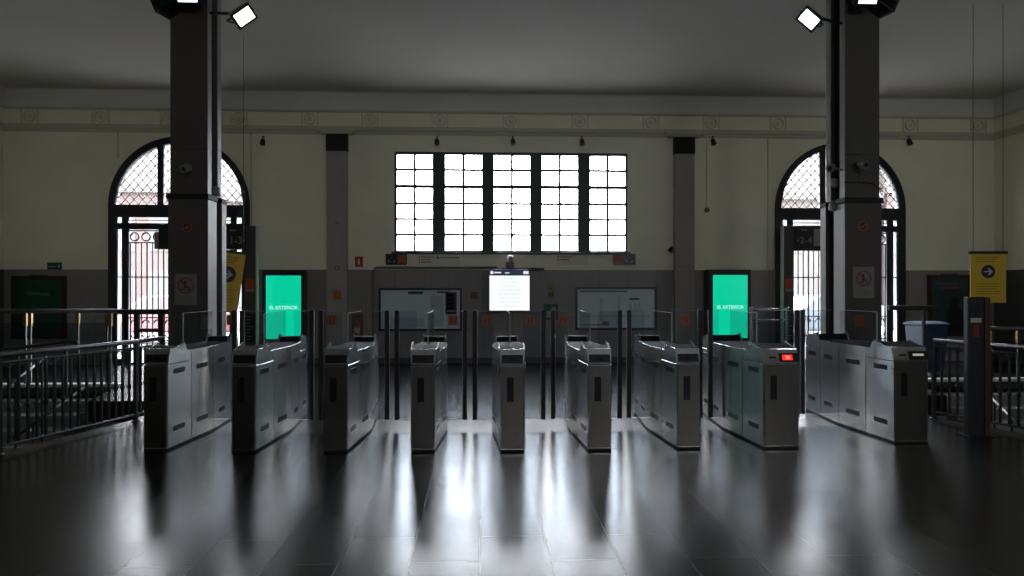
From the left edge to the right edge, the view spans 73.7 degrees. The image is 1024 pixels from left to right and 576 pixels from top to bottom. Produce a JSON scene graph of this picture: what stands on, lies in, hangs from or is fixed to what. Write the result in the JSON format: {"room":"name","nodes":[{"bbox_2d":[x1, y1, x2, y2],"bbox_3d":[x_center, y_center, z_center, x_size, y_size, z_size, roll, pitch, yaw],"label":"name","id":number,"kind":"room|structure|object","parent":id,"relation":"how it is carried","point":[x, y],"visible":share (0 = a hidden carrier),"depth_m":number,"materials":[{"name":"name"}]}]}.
{"room":"railway station","nodes":[
{"label":"railway station","id":0,"kind":"room"},
{"bbox_2d":[0,108,2,268],"bbox_3d":[-10.254,0.590,2.873,0.350,10.020,22.600,0,0,-2],"label":"wall","id":1,"kind":"structure","parent":0,"point":[1,109],"depth_m":14.11,"materials":[{"name":"paint"}]},
{"bbox_2d":[0,269,3,360],"bbox_3d":[-10.064,0.608,2.866,0.030,1.985,22.570,0,0,-2],"label":"trim","id":2,"kind":"structure","parent":1,"relation":"attached to","point":[1,270],"depth_m":14.10,"materials":[{"name":"grey stone"}]},
{"bbox_2d":[87,422,122,430],"bbox_3d":[-7.243,3.626,7.553,5.560,3.448,7.100,0,0,-2],"label":"wall","id":3,"kind":"structure","parent":0,"point":[108,423],"depth_m":9.66,"materials":[{"name":"stone"}]},
{"bbox_2d":[3,356,44,448],"bbox_3d":[-6.514,2.142,9.135,0.038,2.315,1.668,0,0,-18],"label":"stair handrail","id":4,"kind":"object","parent":3,"relation":"attached to","point":[14,381],"visible":0.4,"depth_m":8.82,"materials":[{"name":"black metal"}]},
{"bbox_2d":[3,398,92,450],"bbox_3d":[-8.226,3.480,8.213,3.350,3.420,5.400,0,0,-2],"label":"trim","id":5,"kind":"structure","parent":3,"relation":"on","point":[23,401],"depth_m":10.37,"materials":[{"name":"stone"}]},
{"bbox_2d":[0,340,79,403],"bbox_3d":[-7.548,1.302,10.593,1.671,0.997,0.060,0,0,-2],"label":"stair handrail","id":6,"kind":"object","parent":5,"relation":"on","point":[65,342],"visible":0.69,"depth_m":10.59,"materials":[{"name":"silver metal"}]},
{"bbox_2d":[13,387,84,443],"bbox_3d":[-5.811,2.413,8.614,0.038,2.175,1.127,0,0,7],"label":"stair handrail","id":7,"kind":"object","parent":3,"relation":"attached to","point":[32,425],"visible":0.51,"depth_m":8.49,"materials":[{"name":"black metal"}]},
{"bbox_2d":[3,109,993,269],"bbox_3d":[0.031,-1.410,14.789,21.900,6.020,0.350,0,0,-2],"label":"wall","id":8,"kind":"structure","parent":0,"point":[56,185],"depth_m":14.57,"materials":[{"name":"beige paint"}]},
{"bbox_2d":[11,275,66,338],"bbox_3d":[-9.788,0.386,14.135,1.084,1.328,0.065,0,0,-2],"label":"poster frame","id":9,"kind":"object","parent":8,"relation":"attached to","point":[31,291],"visible":0.98,"depth_m":14.13,"materials":[{"name":"black metal"}]},
{"bbox_2d":[47,262,61,268],"bbox_3d":[-9.515,-0.447,14.207,0.294,0.166,0.015,0,0,-2],"label":"exit sign","id":10,"kind":"object","parent":8,"relation":"attached to","point":[50,265],"visible":1,"depth_m":14.20,"materials":[{"name":"green plastic"}]},
{"bbox_2d":[4,269,107,364],"bbox_3d":[-9.483,0.608,14.200,2.140,1.985,0.030,0,0,-2],"label":"trim","id":11,"kind":"structure","parent":8,"relation":"attached to","point":[86,289],"depth_m":14.20,"materials":[{"name":"grey stone"}]},
{"bbox_2d":[117,132,118,158],"bbox_3d":[-8.230,-2.975,14.262,0.024,0.550,0.012,0,0,-2],"label":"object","id":12,"kind":"structure","parent":8,"relation":"attached to","point":[117,132],"depth_m":14.26,"materials":[{"name":"beige paint"}]},
{"bbox_2d":[108,137,249,364],"bbox_3d":[-6.968,-0.785,14.361,2.900,4.770,0.160,0,0,-2],"label":"door","id":13,"kind":"structure","parent":8,"relation":"in","point":[116,211],"depth_m":14.29,"materials":[{"name":"black metal"}]},
{"bbox_2d":[154,223,165,248],"bbox_3d":[-7.172,-1.060,14.085,0.230,0.530,0.374,0,0,-2],"label":"hanging sign","id":14,"kind":"object","parent":13,"relation":"hanging from","point":[163,224],"visible":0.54,"depth_m":13.90,"materials":[{"name":"brown metal"}]},
{"bbox_2d":[118,230,229,361],"bbox_3d":[-6.968,0.169,14.361,2.620,2.763,0.038,0,0,-2],"label":"iron grille","id":15,"kind":"object","parent":13,"relation":"attached to","point":[129,235],"depth_m":14.32,"materials":[{"name":"black"}]},
{"bbox_2d":[251,150,251,225],"bbox_3d":[-5.488,-2.012,14.355,0.110,1.779,0.055,0,0,-2],"label":"conduit","id":16,"kind":"object","parent":8,"relation":"attached to","point":[251,150],"visible":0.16,"depth_m":14.36,"materials":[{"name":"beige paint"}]},
{"bbox_2d":[259,270,326,357],"bbox_3d":[-4.705,0.608,14.401,1.625,1.985,0.030,0,0,-2],"label":"trim","id":17,"kind":"structure","parent":8,"relation":"attached to","point":[316,278],"depth_m":14.41,"materials":[{"name":"grey stone"}]},
{"bbox_2d":[315,127,357,346],"bbox_3d":[-3.678,-0.873,14.338,0.840,4.945,0.239,0,0,-2],"label":"pilaster","id":18,"kind":"object","parent":8,"relation":"attached to","point":[336,137],"visible":0.99,"depth_m":14.32,"materials":[{"name":"paint"}]},
{"bbox_2d":[352,314,362,337],"bbox_3d":[-3.265,0.804,14.377,0.231,0.508,0.136,0,0,-2],"label":"fire extinguisher","id":19,"kind":"object","parent":8,"relation":"attached to","point":[357,319],"visible":0.83,"depth_m":14.43,"materials":[{"name":"red metal"}]},
{"bbox_2d":[355,256,362,266],"bbox_3d":[-3.243,-0.556,14.472,0.168,0.223,0.009,0,0,-2],"label":"sign","id":20,"kind":"object","parent":8,"relation":"attached to","point":[358,259],"visible":1,"depth_m":14.47,"materials":[{"name":"red paint"}]},
{"bbox_2d":[386,254,406,264],"bbox_3d":[-2.452,-0.606,14.477,0.443,0.234,0.065,0,0,-2],"label":"direction sign","id":21,"kind":"object","parent":8,"relation":"attached to","point":[391,259],"visible":1,"depth_m":14.45,"materials":[{"name":"black plastic"}]},
{"bbox_2d":[378,288,461,330],"bbox_3d":[-1.939,0.455,14.472,1.757,0.909,0.060,0,0,-2],"label":"map","id":22,"kind":"object","parent":8,"relation":"attached to","point":[413,304],"visible":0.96,"depth_m":14.47,"materials":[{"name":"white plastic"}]},
{"bbox_2d":[417,255,459,264],"bbox_3d":[-1.564,-0.596,14.536,0.912,0.213,0.023,0,0,-2],"label":"board","id":23,"kind":"object","parent":8,"relation":"attached to","point":[421,259],"visible":1,"depth_m":14.53,"materials":[{"name":"beige plastic"}]},
{"bbox_2d":[372,266,543,335],"bbox_3d":[-1.139,0.506,14.499,3.648,1.928,0.069,0,0,-2],"label":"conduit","id":24,"kind":"object","parent":8,"relation":"attached to","point":[377,267],"visible":0.84,"depth_m":14.46,"materials":[{"name":"grey plastic"}]},
{"bbox_2d":[308,357,633,363],"bbox_3d":[0.100,1.540,14.577,11.240,0.120,0.020,0,0,-2],"label":"baseboard","id":25,"kind":"structure","parent":8,"relation":"attached to","point":[470,359],"depth_m":14.54,"materials":[{"name":"grey"}]},
{"bbox_2d":[470,292,477,298],"bbox_3d":[-0.804,0.160,14.544,0.160,0.149,0.008,0,0,-2],"label":"notice","id":26,"kind":"object","parent":8,"relation":"attached to","point":[473,295],"visible":1,"depth_m":14.54,"materials":[{"name":"brown"}]},
{"bbox_2d":[489,269,529,310],"bbox_3d":[-0.061,0.039,14.341,0.843,0.859,0.477,0,0,-2],"label":"display","id":27,"kind":"object","parent":8,"relation":"attached to","point":[509,289],"visible":1,"depth_m":14.10,"materials":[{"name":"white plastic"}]},
{"bbox_2d":[506,255,513,267],"bbox_3d":[-0.036,-0.546,14.422,0.180,0.295,0.378,0,0,-2],"label":"dome camera","id":28,"kind":"object","parent":8,"relation":"attached to","point":[510,258],"visible":0.99,"depth_m":14.30,"materials":[{"name":"grey paint"}]},
{"bbox_2d":[348,270,673,357],"bbox_3d":[0.008,0.608,14.598,6.967,1.985,0.030,0,0,-2],"label":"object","id":29,"kind":"structure","parent":8,"relation":"attached to","point":[359,281],"depth_m":14.59,"materials":[{"name":"grey stone"}]},
{"bbox_2d":[391,152,630,254],"bbox_3d":[-0.006,-1.815,14.678,5.110,2.189,0.250,0,0,-2],"label":"window","id":30,"kind":"structure","parent":8,"relation":"in","point":[438,186],"depth_m":14.69,"materials":[{"name":"black paint"}]},
{"bbox_2d":[0,85,1023,116],"bbox_3d":[0.511,-3.939,3.324,21.198,0.359,22.599,0,0,-2],"label":"trim","id":31,"kind":"structure","parent":8,"relation":"attached to","point":[45,97],"depth_m":14.52,"materials":[{"name":"paint"}]},
{"bbox_2d":[0,122,1023,140],"bbox_3d":[0.511,-3.335,3.324,21.198,0.170,22.599,0,0,-2],"label":"trim","id":32,"kind":"structure","parent":8,"relation":"attached to","point":[22,127],"depth_m":14.54,"materials":[{"name":"beige paint"}]},
{"bbox_2d":[543,304,557,319],"bbox_3d":[0.830,0.514,14.612,0.311,0.342,0.009,0,0,-2],"label":"sign","id":33,"kind":"object","parent":8,"relation":"attached to","point":[547,307],"visible":0.83,"depth_m":14.61,"materials":[{"name":"green plastic"}]},
{"bbox_2d":[547,283,554,298],"bbox_3d":[0.835,0.064,14.612,0.172,0.342,0.009,0,0,-2],"label":"safety sign","id":34,"kind":"object","parent":8,"relation":"attached to","point":[550,286],"visible":1,"depth_m":14.61,"materials":[{"name":"green"}]},
{"bbox_2d":[556,255,587,264],"bbox_3d":[1.289,-0.601,14.655,0.690,0.215,0.023,0,0,-2],"label":"board","id":35,"kind":"object","parent":8,"relation":"attached to","point":[560,259],"visible":1,"depth_m":14.65,"materials":[{"name":"beige plastic"}]},
{"bbox_2d":[575,287,656,329],"bbox_3d":[2.232,0.439,14.646,1.757,0.920,0.060,0,0,-2],"label":"map","id":36,"kind":"object","parent":8,"relation":"attached to","point":[603,303],"visible":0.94,"depth_m":14.64,"materials":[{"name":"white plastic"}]},
{"bbox_2d":[613,254,635,264],"bbox_3d":[2.414,-0.614,14.681,0.478,0.237,0.065,0,0,-2],"label":"direction sign","id":37,"kind":"object","parent":8,"relation":"attached to","point":[618,259],"visible":1,"depth_m":14.65,"materials":[{"name":"black plastic"}]},
{"bbox_2d":[664,131,705,343],"bbox_3d":[3.702,-0.873,14.647,0.840,4.945,0.239,0,0,-2],"label":"pilaster","id":38,"kind":"object","parent":8,"relation":"attached to","point":[683,141],"visible":0.91,"depth_m":14.63,"materials":[{"name":"stone"}]},
{"bbox_2d":[704,140,709,212],"bbox_3d":[4.217,-2.416,14.762,0.110,1.569,0.055,0,0,-2],"label":"conduit","id":39,"kind":"object","parent":8,"relation":"attached to","point":[706,209],"visible":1,"depth_m":14.77,"materials":[{"name":"black metal"}]},
{"bbox_2d":[694,270,774,345],"bbox_3d":[4.811,0.608,14.799,1.808,1.985,0.030,0,0,-2],"label":"trim","id":40,"kind":"structure","parent":8,"relation":"attached to","point":[762,281],"depth_m":14.81,"materials":[{"name":"grey stone"}]},
{"bbox_2d":[767,138,767,267],"bbox_3d":[5.557,-1.917,14.833,0.024,2.966,0.024,0,0,-2],"label":"conduit","id":41,"kind":"object","parent":8,"relation":"attached to","point":[767,138],"visible":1,"depth_m":14.83,"materials":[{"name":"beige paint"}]},
{"bbox_2d":[775,144,905,342],"bbox_3d":[7.160,-0.785,14.953,2.900,4.770,0.160,0,0,-2],"label":"door","id":42,"kind":"structure","parent":8,"relation":"in","point":[898,214],"depth_m":14.92,"materials":[{"name":"black metal"}]},
{"bbox_2d":[794,233,896,340],"bbox_3d":[7.160,0.169,14.953,2.620,2.763,0.038,0,0,-2],"label":"iron grille","id":43,"kind":"object","parent":42,"relation":"attached to","point":[886,236],"depth_m":14.92,"materials":[{"name":"black metal"}]},
{"bbox_2d":[927,274,969,335],"bbox_3d":[9.574,0.368,14.947,0.966,1.364,0.065,0,0,-2],"label":"poster frame","id":44,"kind":"object","parent":8,"relation":"attached to","point":[947,291],"visible":0.84,"depth_m":14.94,"materials":[{"name":"black metal"}]},
{"bbox_2d":[906,270,993,360],"bbox_3d":[9.620,0.608,15.001,2.020,1.985,0.030,0,0,-2],"label":"trim","id":45,"kind":"structure","parent":8,"relation":"attached to","point":[916,280],"depth_m":14.96,"materials":[{"name":"grey stone"}]},
{"bbox_2d":[0,361,1023,575],"bbox_3d":[0.511,1.750,3.324,21.900,0.300,23.300,0,0,-2],"label":"floor","id":46,"kind":"structure","parent":0,"point":[845,502],"depth_m":5.12,"materials":[{"name":"stone"}]},
{"bbox_2d":[3,382,120,387],"bbox_3d":[-8.221,1.575,11.066,3.700,0.050,0.200,0,0,-2],"label":"trim","id":47,"kind":"structure","parent":46,"relation":"on","point":[90,384],"depth_m":11.03,"materials":[{"name":"grey metal"}]},
{"bbox_2d":[0,309,116,383],"bbox_3d":[-8.248,0.945,11.064,3.646,1.210,0.070,0,0,-2],"label":"glass balustrade","id":48,"kind":"object","parent":47,"relation":"on","point":[27,318],"visible":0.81,"depth_m":11.08,"materials":[{"name":"grey metal"}]},
{"bbox_2d":[0,336,164,455],"bbox_3d":[-4.955,1.109,6.396,0.178,0.983,4.876,0,0,13],"label":"stair railing","id":49,"kind":"object","parent":46,"relation":"on","point":[135,348],"visible":0.82,"depth_m":7.29,"materials":[{"name":"grey metal"}]},
{"bbox_2d":[117,309,167,397],"bbox_3d":[-5.321,0.955,9.986,0.859,1.290,0.080,0,0,-2],"label":"barrier","id":50,"kind":"object","parent":46,"relation":"on","point":[136,312],"visible":0.56,"depth_m":9.96,"materials":[{"name":"black metal"}]},
{"bbox_2d":[144,310,237,451],"bbox_3d":[-3.432,0.927,7.655,0.559,1.345,1.955,0,0,-2],"label":"gate","id":51,"kind":"object","parent":46,"relation":"on","point":[188,387],"visible":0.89,"depth_m":7.06,"materials":[{"name":"metal"}]},
{"bbox_2d":[166,0,226,344],"bbox_3d":[-4.207,-1.260,9.147,0.540,5.720,0.670,0,0,-2],"label":"column","id":52,"kind":"structure","parent":46,"relation":"on","point":[195,34],"depth_m":8.86,"materials":[{"name":"black metal"}]},
{"bbox_2d":[150,0,182,19],"bbox_3d":[-4.420,-3.625,8.758,0.316,0.289,0.349,0,0,12],"label":"floodlight","id":53,"kind":"object","parent":52,"relation":"attached to","point":[168,9],"visible":0.86,"depth_m":8.67,"materials":[{"name":"black metal"}]},
{"bbox_2d":[179,163,191,172],"bbox_3d":[-4.168,-1.528,8.748,0.135,0.147,0.279,0,0,-15],"label":"security camera","id":54,"kind":"object","parent":52,"relation":"attached to","point":[184,168],"visible":1,"depth_m":8.64,"materials":[{"name":"grey plastic"}]},
{"bbox_2d":[175,274,196,304],"bbox_3d":[-4.215,0.019,8.826,0.279,0.401,0.009,0,0,-2],"label":"notice sign","id":55,"kind":"object","parent":52,"relation":"attached to","point":[185,284],"visible":1,"depth_m":8.82,"materials":[{"name":"grey plastic"}]},
{"bbox_2d":[181,222,191,231],"bbox_3d":[-4.202,-0.789,8.828,0.136,0.136,0.006,0,0,-2],"label":"round sticker","id":56,"kind":"object","parent":52,"relation":"attached to","point":[186,226],"visible":1,"depth_m":8.83,"materials":[{"name":"red plastic"}]},
{"bbox_2d":[176,0,202,4],"bbox_3d":[-4.064,-3.704,8.671,0.348,0.295,0.426,0,0,-2],"label":"floodlight","id":57,"kind":"object","parent":52,"relation":"attached to","point":[178,2],"visible":1,"depth_m":8.56,"materials":[{"name":"black plastic"}]},
{"bbox_2d":[212,184,220,195],"bbox_3d":[-3.962,-1.311,9.142,0.120,0.162,0.118,0,0,-2],"label":"wall lamp","id":58,"kind":"object","parent":52,"relation":"attached to","point":[216,191],"visible":0.85,"depth_m":9.10,"materials":[{"name":"grey metal"}]},
{"bbox_2d":[209,2,257,29],"bbox_3d":[-3.678,-3.599,9.026,0.608,0.392,0.314,0,0,-20],"label":"floodlight","id":59,"kind":"object","parent":52,"relation":"attached to","point":[244,14],"visible":1,"depth_m":8.97,"materials":[{"name":"black plastic"}]},
{"bbox_2d":[158,226,258,344],"bbox_3d":[-6.017,0.185,13.543,1.934,2.830,0.134,0,0,-2],"label":"sign","id":60,"kind":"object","parent":46,"relation":"on","point":[234,234],"depth_m":13.54,"materials":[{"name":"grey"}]},
{"bbox_2d":[232,310,313,452],"bbox_3d":[-2.670,0.927,7.607,0.833,1.345,1.955,0,0,-2],"label":"gate","id":61,"kind":"object","parent":46,"relation":"on","point":[269,380],"visible":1,"depth_m":7.02,"materials":[{"name":"metal"}]},
{"bbox_2d":[262,270,308,364],"bbox_3d":[-4.710,0.615,14.175,0.954,1.971,0.300,0,0,-2],"label":"screen","id":62,"kind":"object","parent":46,"relation":"on","point":[286,291],"visible":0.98,"depth_m":14.06,"materials":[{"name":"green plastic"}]},
{"bbox_2d":[319,310,389,452],"bbox_3d":[-1.790,0.927,7.604,0.796,1.345,1.955,0,0,-2],"label":"gate","id":63,"kind":"object","parent":46,"relation":"on","point":[348,372],"visible":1,"depth_m":7.03,"materials":[{"name":"metal"}]},
{"bbox_2d":[395,310,466,452],"bbox_3d":[-0.916,0.927,7.611,0.822,1.345,1.955,0,0,-2],"label":"gate","id":64,"kind":"object","parent":46,"relation":"on","point":[428,372],"visible":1,"depth_m":6.73,"materials":[{"name":"metal"}]},
{"bbox_2d":[473,310,545,451],"bbox_3d":[-0.026,0.927,7.618,0.830,1.345,1.955,0,0,-2],"label":"gate","id":65,"kind":"object","parent":46,"relation":"on","point":[508,419],"visible":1,"depth_m":6.73,"materials":[{"name":"metal"}]},
{"bbox_2d":[551,310,621,450],"bbox_3d":[0.863,0.927,7.675,0.821,1.345,1.955,0,0,-2],"label":"gate","id":66,"kind":"object","parent":46,"relation":"on","point":[587,364],"visible":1,"depth_m":7.08,"materials":[{"name":"metal"}]},
{"bbox_2d":[626,310,702,448],"bbox_3d":[1.776,0.927,7.744,0.883,1.345,1.955,0,0,-2],"label":"gate","id":67,"kind":"object","parent":46,"relation":"on","point":[668,376],"visible":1,"depth_m":7.21,"materials":[{"name":"metal"}]},
{"bbox_2d":[705,269,750,340],"bbox_3d":[4.599,0.604,14.565,1.003,1.992,0.300,0,0,-2],"label":"screen","id":68,"kind":"object","parent":46,"relation":"on","point":[725,290],"visible":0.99,"depth_m":14.45,"materials":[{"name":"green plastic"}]},
{"bbox_2d":[703,310,799,448],"bbox_3d":[2.818,0.927,7.767,1.074,1.345,1.955,0,0,-2],"label":"gate","id":69,"kind":"object","parent":46,"relation":"on","point":[751,390],"visible":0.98,"depth_m":7.09,"materials":[{"name":"metal"}]},
{"bbox_2d":[749,307,788,341],"bbox_3d":[4.171,0.955,11.084,0.694,1.290,0.098,0,0,-2],"label":"barrier","id":70,"kind":"object","parent":46,"relation":"on","point":[751,309],"visible":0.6,"depth_m":11.07,"materials":[{"name":"grey metal"}]},
{"bbox_2d":[780,226,819,346],"bbox_3d":[6.243,0.164,14.057,1.421,2.872,0.134,0,0,-2],"label":"door frame","id":71,"kind":"structure","parent":46,"relation":"on","point":[792,238],"depth_m":14.00,"materials":[{"name":"grey metal"}]},
{"bbox_2d":[820,0,883,341],"bbox_3d":[4.725,-1.260,9.539,0.540,5.720,0.705,0,0,-2],"label":"column","id":72,"kind":"structure","parent":46,"relation":"on","point":[852,47],"depth_m":9.24,"materials":[{"name":"black metal"}]},
{"bbox_2d":[795,5,842,32],"bbox_3d":[4.210,-3.688,9.356,0.634,0.401,0.312,0,0,12],"label":"floodlight","id":73,"kind":"object","parent":72,"relation":"attached to","point":[809,18],"visible":1,"depth_m":9.30,"materials":[{"name":"black plastic"}]},
{"bbox_2d":[828,199,835,210],"bbox_3d":[4.453,-1.151,9.475,0.120,0.162,0.118,0,0,-2],"label":"wall lamp","id":74,"kind":"object","parent":72,"relation":"attached to","point":[832,206],"visible":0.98,"depth_m":9.43,"materials":[{"name":"grey metal"}]},
{"bbox_2d":[829,176,838,187],"bbox_3d":[4.477,-1.473,9.496,0.120,0.162,0.118,0,0,-2],"label":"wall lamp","id":75,"kind":"object","parent":72,"relation":"attached to","point":[833,183],"visible":1,"depth_m":9.46,"materials":[{"name":"grey metal"}]},
{"bbox_2d":[826,164,842,172],"bbox_3d":[4.344,-1.609,9.223,0.350,0.137,0.136,0,0,-42],"label":"security camera","id":76,"kind":"object","parent":72,"relation":"attached to","point":[830,168],"visible":1,"depth_m":9.11,"materials":[{"name":"grey plastic"}]},
{"bbox_2d":[855,315,863,326],"bbox_3d":[4.683,0.445,9.201,0.124,0.162,0.005,0,0,-2],"label":"sticker","id":77,"kind":"object","parent":72,"relation":"attached to","point":[859,319],"visible":1,"depth_m":9.20,"materials":[{"name":"brown paper"}]},
{"bbox_2d":[858,221,867,230],"bbox_3d":[4.731,-0.836,9.202,0.136,0.136,0.006,0,0,-2],"label":"round sticker","id":78,"kind":"object","parent":72,"relation":"attached to","point":[863,225],"visible":1,"depth_m":9.20,"materials":[{"name":"red plastic"}]},
{"bbox_2d":[853,267,873,297],"bbox_3d":[4.738,-0.074,9.201,0.290,0.418,0.009,0,0,-2],"label":"notice sign","id":79,"kind":"object","parent":72,"relation":"attached to","point":[863,277],"visible":1,"depth_m":9.20,"materials":[{"name":"grey plastic"}]},
{"bbox_2d":[857,159,869,168],"bbox_3d":[4.665,-1.646,9.111,0.118,0.147,0.260,0,0,-2],"label":"security camera","id":80,"kind":"object","parent":72,"relation":"attached to","point":[861,163],"visible":1,"depth_m":9.01,"materials":[{"name":"grey plastic"}]},
{"bbox_2d":[851,0,878,6],"bbox_3d":[4.633,-3.835,9.036,0.348,0.295,0.426,0,0,-2],"label":"floodlight","id":81,"kind":"object","parent":72,"relation":"attached to","point":[862,3],"visible":1,"depth_m":8.91,"materials":[{"name":"black plastic"}]},
{"bbox_2d":[867,0,898,18],"bbox_3d":[4.959,-3.789,9.150,0.317,0.289,0.348,0,0,-16],"label":"floodlight","id":82,"kind":"object","parent":72,"relation":"attached to","point":[884,8],"visible":0.86,"depth_m":9.06,"materials":[{"name":"black metal"}]},
{"bbox_2d":[800,309,927,443],"bbox_3d":[3.876,0.927,7.982,0.866,1.345,1.955,0,0,-2],"label":"gate","id":83,"kind":"object","parent":46,"relation":"on","point":[878,389],"visible":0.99,"depth_m":7.47,"materials":[{"name":"metal"}]},
{"bbox_2d":[887,305,937,347],"bbox_3d":[6.138,0.932,10.466,0.770,1.335,0.080,0,0,-2],"label":"barrier","id":84,"kind":"object","parent":46,"relation":"on","point":[923,308],"visible":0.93,"depth_m":10.44,"materials":[{"name":"black metal"}]},
{"bbox_2d":[903,321,949,371],"bbox_3d":[7.754,1.113,12.786,0.520,0.975,0.600,0,0,-2],"label":"bin","id":85,"kind":"object","parent":46,"relation":"on","point":[934,329],"visible":0.5,"depth_m":12.55,"materials":[{"name":"blue plastic"}]},
{"bbox_2d":[928,377,1023,381],"bbox_3d":[8.565,1.575,11.769,3.700,0.050,0.200,0,0,-2],"label":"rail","id":86,"kind":"structure","parent":46,"relation":"on","point":[995,379],"depth_m":11.67,"materials":[{"name":"grey"}]},
{"bbox_2d":[990,327,1023,377],"bbox_3d":[9.302,1.107,11.800,2.224,0.885,0.070,0,0,-2],"label":"glass balustrade","id":87,"kind":"object","parent":86,"relation":"on","point":[1017,330],"visible":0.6,"depth_m":11.75,"materials":[{"name":"grey metal"}]},
{"bbox_2d":[955,297,997,437],"bbox_3d":[5.036,0.848,7.402,0.324,1.505,0.210,0,0,-2],"label":"post","id":88,"kind":"object","parent":46,"relation":"on","point":[976,309],"visible":1,"depth_m":7.37,"materials":[{"name":"metal"}]},
{"bbox_2d":[930,339,1023,428],"bbox_3d":[5.949,1.109,6.461,0.113,0.983,4.176,0,0,-23],"label":"stair railing","id":89,"kind":"object","parent":46,"relation":"on","point":[934,347],"visible":0.74,"depth_m":8.05,"materials":[{"name":"grey metal"}]},
{"bbox_2d":[0,0,1023,98],"bbox_3d":[0.511,-4.270,3.324,21.900,0.300,23.300,0,0,-2],"label":"ceiling","id":90,"kind":"structure","parent":0,"point":[934,49],"depth_m":11.60,"materials":[{"name":"paint"}]},
{"bbox_2d":[226,35,246,312],"bbox_3d":[-4.602,-1.851,11.022,0.625,4.535,0.030,0,0,-27],"label":"hanging banner","id":91,"kind":"object","parent":90,"relation":"hanging from","point":[235,260],"visible":0.5,"depth_m":11.08,"materials":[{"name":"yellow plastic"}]},
{"bbox_2d":[226,289,235,302],"bbox_3d":[-4.640,0.112,10.994,0.355,0.248,0.003,0,0,-27],"label":"print","id":92,"kind":"object","parent":91,"relation":"attached to","point":[230,293],"depth_m":11.04,"materials":[{"name":"yellow paper"}]},
{"bbox_2d":[226,256,238,263],"bbox_3d":[-4.577,-0.463,11.027,0.322,0.137,0.003,0,0,-27],"label":"print","id":93,"kind":"object","parent":91,"relation":"attached to","point":[229,259],"depth_m":11.06,"materials":[{"name":"yellow"}]},
{"bbox_2d":[968,251,1007,302],"bbox_3d":[6.898,-1.953,9.898,0.535,4.332,0.030,0,0,4],"label":"hanging banner","id":94,"kind":"object","parent":90,"relation":"hanging from","point":[987,268],"visible":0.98,"depth_m":9.89,"materials":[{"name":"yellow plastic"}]},
{"bbox_2d":[975,257,998,261],"bbox_3d":[6.883,-0.414,9.891,0.327,0.076,0.003,0,0,4],"label":"print","id":95,"kind":"object","parent":94,"relation":"attached to","point":[977,259],"depth_m":9.89,"materials":[{"name":"yellow paper"}]},
{"bbox_2d":[975,286,999,293],"bbox_3d":[6.892,0.013,9.891,0.346,0.153,0.003,0,0,4],"label":"print","id":96,"kind":"object","parent":94,"relation":"attached to","point":[978,289],"depth_m":9.89,"materials":[{"name":"yellow"}]},
{"bbox_2d":[994,110,1023,269],"bbox_3d":[11.277,0.590,3.776,0.350,10.020,22.600,0,0,-2],"label":"wall","id":97,"kind":"structure","parent":0,"point":[1008,151],"depth_m":14.64,"materials":[{"name":"paint"}]},
{"bbox_2d":[0,105,1023,131],"bbox_3d":[0.511,-3.595,3.325,21.198,0.329,22.601,0,0,-2],"label":"trim","id":98,"kind":"structure","parent":97,"relation":"attached to","point":[29,116],"depth_m":14.54,"materials":[{"name":"beige paint"}]},
{"bbox_2d":[994,269,1023,364],"bbox_3d":[11.088,0.608,3.753,0.030,1.985,22.570,0,0,-2],"label":"trim","id":99,"kind":"structure","parent":97,"relation":"attached to","point":[1010,313],"depth_m":14.52,"materials":[{"name":"grey stone"}]},
{"bbox_3d":[7.924,3.626,8.189,5.480,3.448,7.100,0,0,-2],"label":"wall","id":100,"kind":"structure","parent":0,"visible":0},
{"bbox_2d":[943,392,1023,433],"bbox_3d":[8.859,3.480,8.929,3.250,3.420,5.400,0,0,-2],"label":"trim","id":101,"kind":"structure","parent":100,"relation":"on","point":[953,394],"depth_m":11.09,"materials":[{"name":"metal"}]},
{"bbox_2d":[993,398,1022,431],"bbox_3d":[6.565,2.388,9.083,0.038,1.624,1.815,0,0,26],"label":"stair handrail","id":102,"kind":"object","parent":100,"relation":"attached to","point":[995,402],"visible":0.37,"depth_m":9.49,"materials":[{"name":"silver metal"}]},
{"label":"outside","id":103,"kind":"structure","parent":0,"visible":0},
{"bbox_2d":[120,331,893,361],"bbox_3d":[-1.988,1.725,47.433,120.000,0.150,65.050,0,0,-2],"label":"floor","id":104,"kind":"structure","parent":103,"point":[811,332],"depth_m":22.32,"materials":[{"name":"grey"}]},
{"bbox_2d":[119,145,169,308],"bbox_3d":[-23.216,-3.475,42.890,11.600,10.250,8.350,0,0,-2],"label":"house","id":105,"kind":"structure","parent":104,"relation":"on","point":[142,165],"depth_m":39.14,"materials":[{"name":"brick"}]},
{"bbox_2d":[120,295,240,340],"bbox_3d":[-10.168,0.925,20.550,4.197,1.450,1.785,0,0,-2],"label":"parked car","id":106,"kind":"object","parent":104,"relation":"on","point":[166,296],"visible":0.05,"depth_m":19.73,"materials":[{"name":"red paint"}]},
{"bbox_2d":[221,160,242,309],"bbox_3d":[-13.425,-3.225,43.301,7.600,9.750,8.350,0,0,-2],"label":"house","id":107,"kind":"structure","parent":104,"relation":"on","point":[227,185],"depth_m":39.38,"materials":[{"name":"stone"}]},
{"bbox_2d":[781,153,883,295],"bbox_3d":[17.648,-3.375,44.603,8.600,10.050,8.350,0,0,-2],"label":"house","id":108,"kind":"structure","parent":104,"relation":"on","point":[791,184],"depth_m":40.78,"materials":[{"name":"stone"}]},
{"bbox_2d":[794,295,893,340],"bbox_3d":[9.815,0.925,21.387,4.197,1.450,1.785,0,0,-2],"label":"parked car","id":109,"kind":"object","parent":104,"relation":"on","point":[795,296],"visible":0.06,"depth_m":20.56,"materials":[{"name":"white paint"}]},
{"bbox_2d":[879,170,894,305],"bbox_3d":[26.740,-3.575,44.984,9.200,10.450,8.350,0,0,-2],"label":"house","id":110,"kind":"structure","parent":104,"relation":"on","point":[881,180],"depth_m":41.24,"materials":[{"name":"brick"}]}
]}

